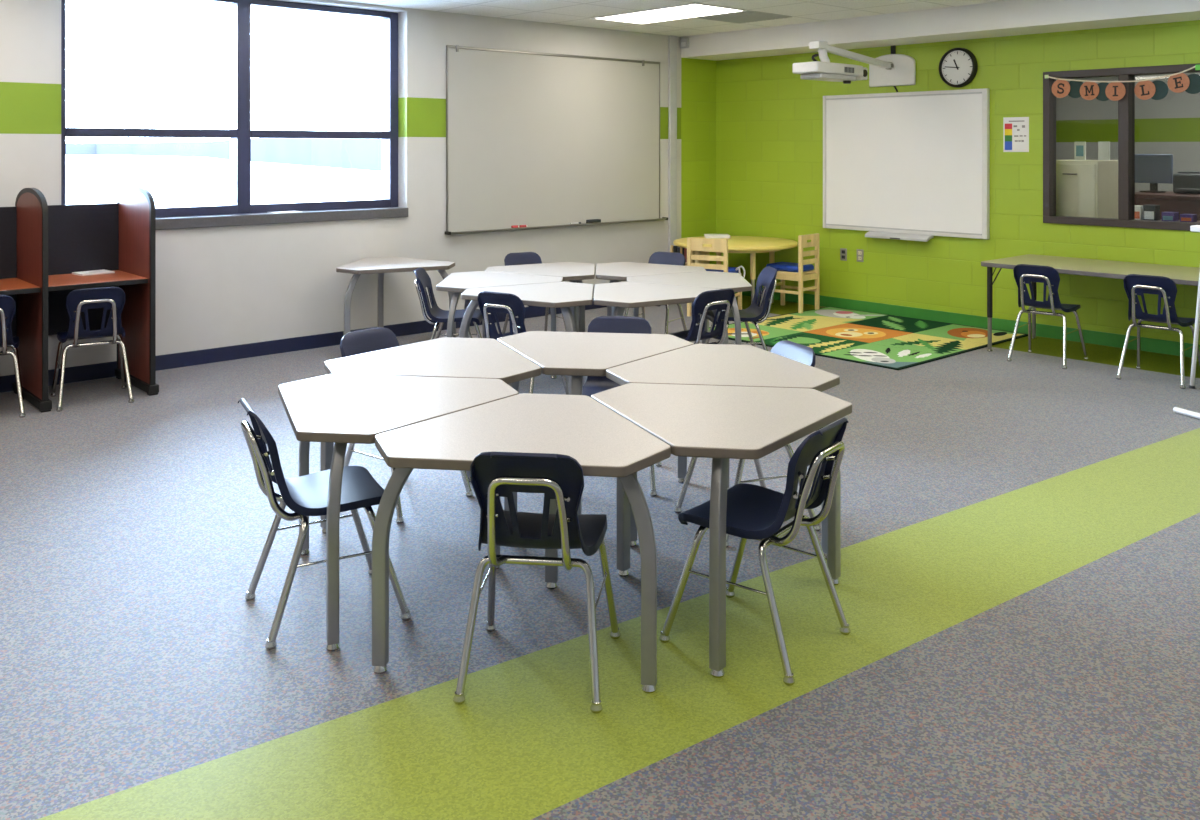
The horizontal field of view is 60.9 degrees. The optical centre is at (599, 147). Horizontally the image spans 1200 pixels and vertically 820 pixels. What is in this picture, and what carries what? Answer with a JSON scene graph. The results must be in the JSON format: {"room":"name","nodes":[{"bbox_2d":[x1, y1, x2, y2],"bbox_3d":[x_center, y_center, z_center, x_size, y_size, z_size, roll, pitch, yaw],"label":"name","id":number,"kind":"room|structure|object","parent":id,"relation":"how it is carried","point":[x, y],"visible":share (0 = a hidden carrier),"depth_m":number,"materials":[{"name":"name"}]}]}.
{"room":"classroom","nodes":[
{"label":"classroom","id":0,"kind":"room"},
{"bbox_2d":[0,0,715,375],"bbox_3d":[-2.958,0.190,7.048,11.430,2.620,0.220,0,0,-42],"label":"wall","id":1,"kind":"structure","parent":0,"point":[216,287],"depth_m":7.95,"materials":[{"name":"white paint"}]},
{"bbox_2d":[61,0,397,216],"bbox_3d":[-2.619,-0.307,7.474,2.525,1.575,0.140,0,0,-42],"label":"window","id":2,"kind":"structure","parent":1,"relation":"in","point":[240,133],"depth_m":7.44,"materials":[{"name":"blue metal"}]},
{"bbox_2d":[156,207,407,229],"bbox_3d":[-2.526,0.515,7.370,2.523,0.075,0.180,0,0,-42],"label":"window sill","id":3,"kind":"structure","parent":1,"relation":"attached to","point":[203,221],"depth_m":7.41,"materials":[{"name":"stone"}]},
{"bbox_2d":[267,211,302,213],"bbox_3d":[-2.327,0.475,7.535,0.120,0.006,0.220,0,0,44],"label":"paper sheet","id":4,"kind":"object","parent":3,"relation":"on","point":[278,211],"visible":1,"depth_m":7.52,"materials":[{"name":"white paper"}]},
{"bbox_2d":[0,298,606,392],"bbox_3d":[-3.152,1.450,6.718,10.700,0.100,0.012,0,0,-42],"label":"baseboard","id":5,"kind":"structure","parent":1,"relation":"attached to","point":[190,358],"depth_m":7.26,"materials":[{"name":"blue rubber"}]},
{"bbox_2d":[445,45,667,234],"bbox_3d":[-0.305,-0.068,9.237,2.572,1.567,0.074,0,0,-42],"label":"whiteboard","id":6,"kind":"object","parent":1,"relation":"attached to","point":[536,140],"visible":1,"depth_m":9.13,"materials":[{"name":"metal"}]},
{"bbox_2d":[445,217,667,234],"bbox_3d":[-0.303,0.702,9.234,2.572,0.028,0.066,0,0,-42],"label":"tray","id":7,"kind":"object","parent":6,"relation":"on","point":[604,220],"depth_m":9.06,"materials":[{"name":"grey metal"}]},
{"bbox_2d":[586,219,600,222],"bbox_3d":[-0.059,0.681,9.455,0.150,0.034,0.044,0,0,-42],"label":"eraser","id":8,"kind":"object","parent":6,"relation":"on","point":[590,220],"visible":1,"depth_m":9.43,"materials":[{"name":"grey plastic"}]},
{"bbox_2d":[668,35,676,251],"bbox_3d":[0.727,0.140,10.196,0.100,2.520,0.028,0,0,-42],"label":"trim","id":9,"kind":"structure","parent":1,"relation":"attached to","point":[672,40],"depth_m":10.17,"materials":[{"name":"white paint"}]},
{"bbox_2d":[680,38,688,48],"bbox_3d":[0.849,-1.050,10.241,0.039,0.100,0.100,0,0,-42],"label":"wall sensor","id":10,"kind":"object","parent":1,"relation":"attached to","point":[684,42],"visible":1,"depth_m":10.22,"materials":[{"name":"grey plastic"}]},
{"bbox_2d":[0,295,1199,819],"bbox_3d":[0.630,1.550,3.060,11.430,0.100,10.908,0,0,-42],"label":"floor","id":11,"kind":"structure","parent":0,"point":[1018,589],"depth_m":3.20,"materials":[{"name":"carpet"}]},
{"bbox_2d":[0,295,25,417],"bbox_3d":[-3.476,1.153,5.745,0.423,0.694,0.485,0,0,-31],"label":"chair","id":12,"kind":"object","parent":11,"relation":"on","point":[7,303],"visible":1,"depth_m":5.68,"materials":[{"name":"silver metal"}]},
{"bbox_2d":[0,188,51,412],"bbox_3d":[-3.584,0.868,5.838,0.650,1.264,0.674,0,0,-42],"label":"study carrel","id":13,"kind":"object","parent":11,"relation":"on","point":[24,226],"visible":0.91,"depth_m":6.01,"materials":[{"name":"brown wood"}]},
{"bbox_2d":[50,287,133,411],"bbox_3d":[-3.018,1.153,6.069,0.423,0.694,0.485,0,0,-31],"label":"chair","id":14,"kind":"object","parent":11,"relation":"on","point":[108,298],"visible":1,"depth_m":5.94,"materials":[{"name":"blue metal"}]},
{"bbox_2d":[48,185,158,395],"bbox_3d":[-3.130,0.868,6.247,0.607,1.264,0.674,0,0,-42],"label":"study carrel","id":15,"kind":"object","parent":11,"relation":"on","point":[119,237],"visible":0.79,"depth_m":6.42,"materials":[{"name":"brown wood"}]},
{"bbox_2d":[72,269,114,275],"bbox_3d":[-3.200,0.789,6.443,0.150,0.012,0.200,0,0,40],"label":"paper pad","id":16,"kind":"object","parent":15,"relation":"on","point":[93,272],"visible":1,"depth_m":6.40,"materials":[{"name":"white paper"}]},
{"bbox_2d":[238,398,410,649],"bbox_3d":[-0.909,1.153,3.313,0.485,0.694,0.423,0,0,-28],"label":"chair","id":17,"kind":"object","parent":11,"relation":"on","point":[306,495],"visible":0.92,"depth_m":3.23,"materials":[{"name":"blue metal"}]},
{"bbox_2d":[336,257,455,337],"bbox_3d":[-1.560,1.177,7.615,0.880,0.645,0.772,0,0,-26],"label":"student desk","id":18,"kind":"object","parent":11,"relation":"on","point":[380,265],"visible":0.7,"depth_m":7.43,"materials":[{"name":"white laminate"}]},
{"bbox_2d":[278,374,518,650],"bbox_3d":[-0.681,1.177,3.522,0.772,0.645,0.880,0,0,-22],"label":"student desk","id":19,"kind":"object","parent":11,"relation":"on","point":[340,410],"visible":0.86,"depth_m":3.37,"materials":[{"name":"white laminate"}]},
{"bbox_2d":[340,327,472,523],"bbox_3d":[-0.861,1.153,4.376,0.485,0.694,0.423,0,0,38],"label":"chair","id":20,"kind":"object","parent":11,"relation":"on","point":[379,338],"visible":0.31,"depth_m":4.44,"materials":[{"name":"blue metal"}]},
{"bbox_2d":[320,337,540,533],"bbox_3d":[-0.602,1.177,4.113,0.772,0.645,0.880,0,0,38],"label":"student desk","id":21,"kind":"object","parent":11,"relation":"on","point":[488,358],"visible":0.42,"depth_m":4.04,"materials":[{"name":"white laminate"}]},
{"bbox_2d":[413,267,482,339],"bbox_3d":[-0.988,1.153,6.801,0.485,0.694,0.423,0,0,0],"label":"chair","id":22,"kind":"object","parent":11,"relation":"on","point":[435,313],"visible":0.78,"depth_m":6.73,"materials":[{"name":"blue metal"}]},
{"bbox_2d":[436,271,562,378],"bbox_3d":[-0.630,1.177,6.644,0.772,0.645,0.880,0,0,0],"label":"student desk","id":23,"kind":"object","parent":11,"relation":"on","point":[457,283],"visible":0.62,"depth_m":6.57,"materials":[{"name":"white laminate"}]},
{"bbox_2d":[372,393,670,692],"bbox_3d":[-0.209,1.177,3.159,0.880,0.645,0.772,0,0,8],"label":"student desk","id":24,"kind":"object","parent":11,"relation":"on","point":[603,442],"visible":0.98,"depth_m":2.92,"materials":[{"name":"laminate"}]},
{"bbox_2d":[477,291,568,394],"bbox_3d":[-0.461,1.153,5.889,0.423,0.694,0.485,0,0,30],"label":"chair","id":25,"kind":"object","parent":11,"relation":"on","point":[490,303],"visible":0.44,"depth_m":5.72,"materials":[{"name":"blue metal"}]},
{"bbox_2d":[459,282,593,394],"bbox_3d":[-0.335,1.177,6.127,0.880,0.645,0.772,0,0,30],"label":"student desk","id":26,"kind":"object","parent":11,"relation":"on","point":[566,296],"visible":0.62,"depth_m":6.03,"materials":[{"name":"white laminate"}]},
{"bbox_2d":[502,252,566,333],"bbox_3d":[-0.495,1.153,7.659,0.423,0.694,0.485,0,0,-30],"label":"chair","id":27,"kind":"object","parent":11,"relation":"on","point":[521,258],"visible":0.23,"depth_m":7.82,"materials":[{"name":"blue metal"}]},
{"bbox_2d":[453,452,620,713],"bbox_3d":[-0.173,1.153,2.925,0.423,0.694,0.485,0,0,7],"label":"chair","id":28,"kind":"object","parent":11,"relation":"on","point":[494,475],"visible":1,"depth_m":2.77,"materials":[{"name":"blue plastic"}]},
{"bbox_2d":[482,262,594,337],"bbox_3d":[-0.330,1.177,7.158,0.880,0.645,0.772,0,0,-30],"label":"student desk","id":29,"kind":"object","parent":11,"relation":"on","point":[575,272],"visible":0.36,"depth_m":7.17,"materials":[{"name":"white laminate"}]},
{"bbox_2d":[497,331,693,513],"bbox_3d":[-0.051,1.177,4.339,0.880,0.645,0.772,0,0,8],"label":"student desk","id":30,"kind":"object","parent":11,"relation":"on","point":[577,355],"visible":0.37,"depth_m":4.33,"materials":[{"name":"white laminate"}]},
{"bbox_2d":[582,316,661,496],"bbox_3d":[0.067,1.153,4.650,0.423,0.694,0.485,0,0,8],"label":"chair","id":31,"kind":"object","parent":11,"relation":"on","point":[602,324],"visible":0.23,"depth_m":4.83,"materials":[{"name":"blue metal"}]},
{"bbox_2d":[596,262,708,343],"bbox_3d":[0.266,1.177,7.155,0.880,0.645,0.772,0,0,30],"label":"student desk","id":32,"kind":"object","parent":11,"relation":"on","point":[615,272],"visible":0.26,"depth_m":7.17,"materials":[{"name":"white laminate"}]},
{"bbox_2d":[624,252,686,333],"bbox_3d":[0.418,1.153,7.676,0.423,0.694,0.485,0,0,30],"label":"chair","id":33,"kind":"object","parent":11,"relation":"on","point":[667,258],"visible":0.24,"depth_m":7.81,"materials":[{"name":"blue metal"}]},
{"bbox_2d":[594,282,727,343],"bbox_3d":[0.260,1.177,6.123,0.880,0.645,0.772,0,0,-30],"label":"student desk","id":34,"kind":"object","parent":11,"relation":"on","point":[618,295],"visible":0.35,"depth_m":5.94,"materials":[{"name":"white laminate"}]},
{"bbox_2d":[627,271,751,344],"bbox_3d":[0.561,1.177,6.638,0.772,0.645,0.880,0,0,0],"label":"student desk","id":35,"kind":"object","parent":11,"relation":"on","point":[705,279],"visible":0.46,"depth_m":6.52,"materials":[{"name":"white laminate"}]},
{"bbox_2d":[670,245,709,265],"bbox_3d":[0.889,1.235,10.108,0.256,0.530,0.300,0,0,-42],"label":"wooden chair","id":36,"kind":"object","parent":11,"relation":"on","point":[671,246],"visible":0.07,"depth_m":10.02,"materials":[{"name":"brown wood"}]},
{"bbox_2d":[684,248,686,261],"bbox_3d":[0.906,1.046,10.059,0.180,0.151,0.038,0,0,-42],"label":"book","id":37,"kind":"object","parent":36,"relation":"on","point":[685,249],"visible":0.07,"depth_m":10.00,"materials":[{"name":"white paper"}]},
{"bbox_2d":[669,288,734,343],"bbox_3d":[0.534,1.153,5.983,0.423,0.694,0.485,0,0,-38],"label":"chair","id":38,"kind":"object","parent":11,"relation":"on","point":[721,300],"visible":0.66,"depth_m":5.84,"materials":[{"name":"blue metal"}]},
{"bbox_2d":[687,238,744,316],"bbox_3d":[1.053,1.150,9.158,0.425,0.700,0.409,0,0,27],"label":"wooden chair","id":39,"kind":"object","parent":11,"relation":"on","point":[693,244],"visible":0.55,"depth_m":9.01,"materials":[{"name":"brown wood"}]},
{"bbox_2d":[705,267,738,272],"bbox_3d":[1.039,1.113,9.181,0.335,0.055,0.365,0,0,27],"label":"cushion","id":40,"kind":"object","parent":39,"relation":"on","point":[716,269],"depth_m":9.03,"materials":[{"name":"blue fabric"}]},
{"bbox_2d":[591,383,851,677],"bbox_3d":[0.342,1.177,3.386,0.772,0.645,0.880,0,0,38],"label":"student desk","id":41,"kind":"object","parent":11,"relation":"on","point":[721,424],"visible":0.78,"depth_m":3.25,"materials":[{"name":"white laminate"}]},
{"bbox_2d":[606,344,839,559],"bbox_3d":[0.421,1.177,3.976,0.772,0.645,0.880,0,0,-22],"label":"student desk","id":42,"kind":"object","parent":11,"relation":"on","point":[696,364],"visible":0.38,"depth_m":3.92,"materials":[{"name":"white laminate"}]},
{"bbox_2d":[673,236,797,304],"bbox_3d":[1.283,1.192,9.676,1.174,0.616,1.174,0,0,-42],"label":"round table","id":43,"kind":"object","parent":11,"relation":"on","point":[752,245],"visible":0.55,"depth_m":9.37,"materials":[{"name":"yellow wood"}]},
{"bbox_2d":[704,234,729,237],"bbox_3d":[1.154,0.870,10.051,0.240,0.028,0.180,0,0,0],"label":"flat box","id":44,"kind":"object","parent":43,"relation":"on","point":[705,235],"visible":0.94,"depth_m":9.96,"materials":[{"name":"white cardboard"}]},
{"bbox_2d":[705,266,777,350],"bbox_3d":[0.932,1.153,6.827,0.485,0.694,0.423,0,0,-7],"label":"chair","id":45,"kind":"object","parent":11,"relation":"on","point":[766,278],"visible":0.74,"depth_m":6.79,"materials":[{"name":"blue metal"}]},
{"bbox_2d":[674,340,820,547],"bbox_3d":[0.605,1.153,4.104,0.485,0.694,0.423,0,0,-22],"label":"chair","id":46,"kind":"object","parent":11,"relation":"on","point":[803,354],"visible":0.16,"depth_m":4.17,"materials":[{"name":"light blue plastic"},{"name":"chrome"}]},
{"bbox_2d":[659,417,850,685],"bbox_3d":[0.495,1.153,3.119,0.485,0.694,0.423,0,0,38],"label":"chair","id":47,"kind":"object","parent":11,"relation":"on","point":[755,512],"visible":0.95,"depth_m":3.06,"materials":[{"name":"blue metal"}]},
{"bbox_2d":[709,307,1027,369],"bbox_3d":[2.080,1.494,8.225,1.926,0.011,1.926,0,0,-42],"label":"rug","id":48,"kind":"object","parent":11,"relation":"on","point":[893,342],"visible":0.9,"depth_m":8.09,"materials":[{"name":"multicoloured carpet"}]},
{"bbox_2d":[766,233,818,312],"bbox_3d":[1.766,1.139,9.414,0.409,0.700,0.314,0,0,43],"label":"wooden chair","id":49,"kind":"object","parent":48,"relation":"on","point":[801,271],"visible":0.85,"depth_m":9.30,"materials":[{"name":"brown wood"}]},
{"bbox_2d":[766,262,813,271],"bbox_3d":[1.755,1.101,9.424,0.365,0.055,0.270,0,0,43],"label":"cushion","id":50,"kind":"object","parent":49,"relation":"on","point":[780,266],"depth_m":9.32,"materials":[{"name":"blue fabric"}]},
{"bbox_2d":[1007,264,1088,368],"bbox_3d":[3.143,1.153,7.184,0.423,0.694,0.485,0,0,43],"label":"chair","id":51,"kind":"object","parent":11,"relation":"on","point":[1024,274],"visible":1,"depth_m":7.09,"materials":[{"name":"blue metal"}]},
{"bbox_2d":[981,254,1199,351],"bbox_3d":[3.735,1.171,7.100,0.810,0.658,1.900,0,0,-42],"label":"table","id":52,"kind":"object","parent":11,"relation":"on","point":[1182,275],"visible":0.89,"depth_m":7.36,"materials":[{"name":"grey laminate"}]},
{"bbox_2d":[1116,274,1199,388],"bbox_3d":[3.629,1.153,6.616,0.485,0.694,0.423,0,0,-45],"label":"chair","id":53,"kind":"object","parent":11,"relation":"on","point":[1134,284],"visible":0.98,"depth_m":6.51,"materials":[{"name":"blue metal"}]},
{"bbox_2d":[1173,225,1199,418],"bbox_3d":[3.720,0.690,5.577,1.061,1.620,1.242,0,0,-42],"label":"easel","id":54,"kind":"object","parent":11,"relation":"on","point":[1195,228],"visible":1,"depth_m":6.24,"materials":[{"name":"white paint"}]},
{"bbox_2d":[1190,225,1199,231],"bbox_3d":[3.828,0.472,5.613,0.100,0.035,1.025,0,0,-42],"label":"tray","id":55,"kind":"object","parent":54,"relation":"on","point":[1195,228],"depth_m":5.94,"materials":[{"name":"white paint"}]},
{"bbox_2d":[336,0,1008,36],"bbox_3d":[0.630,-1.170,3.060,11.430,0.100,10.908,0,0,-42],"label":"ceiling","id":56,"kind":"structure","parent":0,"point":[565,12],"depth_m":8.20,"materials":[{"name":"tile"}]},
{"bbox_2d":[591,3,746,23],"bbox_3d":[0.560,-1.116,8.535,0.610,0.008,1.220,0,0,-42],"label":"recessed light","id":57,"kind":"object","parent":56,"relation":"in","point":[693,10],"visible":1,"depth_m":8.46,"materials":[{"name":"white paint"}]},
{"bbox_2d":[696,10,791,22],"bbox_3d":[1.218,-1.114,8.716,0.600,0.012,0.600,0,0,-42],"label":"ceiling vent","id":58,"kind":"object","parent":56,"relation":"in","point":[747,16],"visible":1,"depth_m":8.67,"materials":[{"name":"white metal"}]},
{"bbox_2d":[716,20,1199,344],"bbox_3d":[4.856,0.190,6.728,0.160,2.620,10.708,0,0,-42],"label":"wall","id":59,"kind":"structure","parent":0,"point":[769,119],"depth_m":8.61,"materials":[{"name":"green paint"}]},
{"bbox_2d":[840,248,846,260],"bbox_3d":[2.264,0.992,9.482,0.010,0.114,0.072,0,0,-42],"label":"wall outlet","id":60,"kind":"object","parent":59,"relation":"attached to","point":[843,252],"visible":1,"depth_m":9.48,"materials":[{"name":"metal"}]},
{"bbox_2d":[793,41,915,91],"bbox_3d":[2.131,-0.704,8.665,1.300,0.423,0.460,0,0,-42],"label":"projector","id":61,"kind":"object","parent":59,"relation":"attached to","point":[893,69],"visible":1,"depth_m":8.65,"materials":[{"name":"white plastic"}]},
{"bbox_2d":[845,67,853,72],"bbox_3d":[2.059,-0.642,8.424,0.130,0.045,0.006,0,0,-42],"label":"vent","id":62,"kind":"object","parent":61,"relation":"attached to","point":[847,69],"depth_m":8.42,"materials":[{"name":"grey plastic"}]},
{"bbox_2d":[857,249,862,261],"bbox_3d":[2.383,0.988,9.350,0.010,0.114,0.072,0,0,-42],"label":"wall outlet","id":63,"kind":"object","parent":59,"relation":"attached to","point":[859,251],"visible":1,"depth_m":9.35,"materials":[{"name":"plastic"}]},
{"bbox_2d":[823,88,989,241],"bbox_3d":[2.631,0.157,8.993,0.118,1.294,1.630,0,0,-42],"label":"whiteboard","id":64,"kind":"object","parent":59,"relation":"attached to","point":[913,166],"visible":1,"depth_m":8.95,"materials":[{"name":"white plastic"}]},
{"bbox_2d":[865,231,933,241],"bbox_3d":[2.631,0.779,8.993,0.118,0.049,0.620,0,0,-42],"label":"tray","id":65,"kind":"object","parent":64,"relation":"on","point":[924,236],"depth_m":8.93,"materials":[{"name":"grey plastic"}]},
{"bbox_2d":[681,0,1199,60],"bbox_3d":[4.599,-1.015,6.497,0.530,0.210,10.708,0,0,-42],"label":"beam","id":66,"kind":"structure","parent":59,"relation":"attached to","point":[1011,17],"depth_m":8.19,"materials":[{"name":"paint"}]},
{"bbox_2d":[939,48,977,87],"bbox_3d":[3.019,-0.678,8.612,0.052,0.336,0.336,0,0,-42],"label":"wall clock","id":67,"kind":"object","parent":59,"relation":"attached to","point":[958,67],"visible":1,"depth_m":8.61,"materials":[{"name":"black plastic"}]},
{"bbox_2d":[734,287,1199,357],"bbox_3d":[4.599,1.450,6.497,0.530,0.100,10.708,0,0,-42],"label":"baseboard","id":68,"kind":"structure","parent":59,"relation":"attached to","point":[1042,330],"depth_m":8.38,"materials":[{"name":"green rubber"}]},
{"bbox_2d":[1003,117,1028,151],"bbox_3d":[3.369,-0.107,8.258,0.004,0.282,0.212,0,0,-42],"label":"poster","id":69,"kind":"object","parent":59,"relation":"attached to","point":[1015,129],"visible":1,"depth_m":8.26,"materials":[{"name":"white paper"}]},
{"bbox_2d":[1009,120,1025,141],"bbox_3d":[3.376,-0.134,8.248,0.001,0.173,0.145,0,0,-42],"label":"print","id":70,"kind":"object","parent":69,"relation":"attached to","point":[1017,128],"depth_m":8.25},
{"bbox_2d":[1043,63,1199,230],"bbox_3d":[3.959,-0.003,7.665,0.120,1.195,1.220,0,0,-42],"label":"window","id":71,"kind":"structure","parent":59,"relation":"in","point":[1126,105],"depth_m":7.66,"materials":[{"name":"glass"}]},
{"bbox_2d":[1045,64,1199,100],"bbox_3d":[3.888,-0.469,7.622,0.018,0.242,1.133,0,0,-42],"label":"banner","id":72,"kind":"object","parent":71,"relation":"attached to","point":[1179,82],"visible":1,"depth_m":7.61,"materials":[{"name":"orange paper"}]},
{"bbox_2d":[1056,72,1199,191],"bbox_3d":[6.223,0.190,9.903,0.100,2.620,6.000,0,0,-42],"label":"wall","id":73,"kind":"structure","parent":0,"point":[1170,124],"depth_m":10.51,"materials":[{"name":"grey paint"}]},
{"bbox_3d":[5.067,1.550,8.863,3.010,0.100,6.000,0,0,-42],"label":"floor","id":74,"kind":"structure","parent":0,"visible":0},
{"bbox_2d":[1056,160,1117,218],"bbox_3d":[3.923,0.800,8.342,0.488,1.400,0.445,0,0,-42],"label":"storage cabinet","id":75,"kind":"object","parent":74,"relation":"on","point":[1084,188],"visible":0.19,"depth_m":8.16,"materials":[{"name":"beige metal"}]},
{"bbox_2d":[1074,142,1085,159],"bbox_3d":[3.972,0.025,8.417,0.062,0.150,0.090,0,0,-42],"label":"picture card","id":76,"kind":"object","parent":75,"relation":"on","point":[1079,147],"visible":1,"depth_m":8.39,"materials":[{"name":"white paper"}]},
{"bbox_2d":[1076,145,1083,155],"bbox_3d":[3.950,0.025,8.397,0.002,0.090,0.060,0,0,-42],"label":"print","id":77,"kind":"object","parent":76,"relation":"attached to","point":[1079,148],"depth_m":8.39},
{"bbox_2d":[1098,142,1109,159],"bbox_3d":[4.099,0.025,8.275,0.062,0.150,0.090,0,0,-42],"label":"picture card","id":78,"kind":"object","parent":75,"relation":"on","point":[1103,147],"visible":0.91,"depth_m":8.25,"materials":[{"name":"white paper"}]},
{"bbox_2d":[1100,145,1107,155],"bbox_3d":[4.077,0.025,8.255,0.002,0.090,0.060,0,0,-42],"label":"print","id":79,"kind":"object","parent":78,"relation":"attached to","point":[1103,148],"depth_m":8.25,"materials":[{"name":"white paper"}]},
{"bbox_2d":[1135,191,1199,220],"bbox_3d":[5.178,0.943,8.224,0.800,1.115,1.700,0,0,-42],"label":"office desk","id":80,"kind":"object","parent":74,"relation":"on","point":[1169,201],"visible":0.18,"depth_m":8.27,"materials":[{"name":"brown wood"}]},
{"bbox_2d":[1135,154,1172,192],"bbox_3d":[4.778,0.220,8.818,0.200,0.330,0.285,0,0,-9],"label":"computer monitor","id":81,"kind":"object","parent":80,"relation":"on","point":[1153,169],"visible":0.82,"depth_m":8.79,"materials":[{"name":"black plastic"}]},
{"bbox_2d":[1173,171,1199,193],"bbox_3d":[5.089,0.292,8.547,0.500,0.185,0.440,0,0,-42],"label":"printer","id":82,"kind":"object","parent":80,"relation":"on","point":[1184,182],"visible":1,"depth_m":8.53,"materials":[{"name":"grey plastic"}]},
{"bbox_2d":[1177,188,1199,190],"bbox_3d":[4.941,0.347,8.413,0.100,0.015,0.300,0,0,-42],"label":"paper tray","id":83,"kind":"object","parent":82,"relation":"on","point":[1178,189],"depth_m":8.45,"materials":[{"name":"grey plastic"}]},
{"bbox_3d":[4.592,1.035,7.784,0.400,0.930,0.970,0,0,-42],"label":"bookcase","id":84,"kind":"object","parent":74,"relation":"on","visible":0},
{"bbox_2d":[1134,205,1142,219],"bbox_3d":[4.272,0.515,8.108,0.103,0.110,0.090,0,0,-42],"label":"box","id":85,"kind":"object","parent":84,"relation":"on","point":[1138,208],"visible":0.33,"depth_m":8.06,"materials":[{"name":"white cardboard"}]},
{"bbox_2d":[1143,205,1159,220],"bbox_3d":[4.342,0.510,8.030,0.103,0.120,0.090,0,0,-42],"label":"box","id":86,"kind":"object","parent":84,"relation":"on","point":[1150,212],"visible":0.94,"depth_m":8.00,"materials":[{"name":"grey plastic"}]},
{"bbox_2d":[1162,212,1178,221],"bbox_3d":[4.432,0.535,7.929,0.103,0.070,0.090,0,0,-42],"label":"box","id":87,"kind":"object","parent":84,"relation":"on","point":[1166,216],"visible":0.9,"depth_m":7.90,"materials":[{"name":"purple cardboard"}]},
{"bbox_2d":[1180,214,1196,221],"bbox_3d":[4.519,0.540,7.833,0.103,0.060,0.090,0,0,-42],"label":"box","id":88,"kind":"object","parent":84,"relation":"on","point":[1183,217],"visible":0.89,"depth_m":7.80,"materials":[{"name":"purple cardboard"}]},
{"label":"outside","id":89,"kind":"structure","parent":0,"visible":0},
{"bbox_2d":[66,155,381,206],"bbox_3d":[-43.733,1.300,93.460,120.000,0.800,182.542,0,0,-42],"label":"ground","id":90,"kind":"structure","parent":89,"point":[172,181],"depth_m":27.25,"materials":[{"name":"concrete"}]},
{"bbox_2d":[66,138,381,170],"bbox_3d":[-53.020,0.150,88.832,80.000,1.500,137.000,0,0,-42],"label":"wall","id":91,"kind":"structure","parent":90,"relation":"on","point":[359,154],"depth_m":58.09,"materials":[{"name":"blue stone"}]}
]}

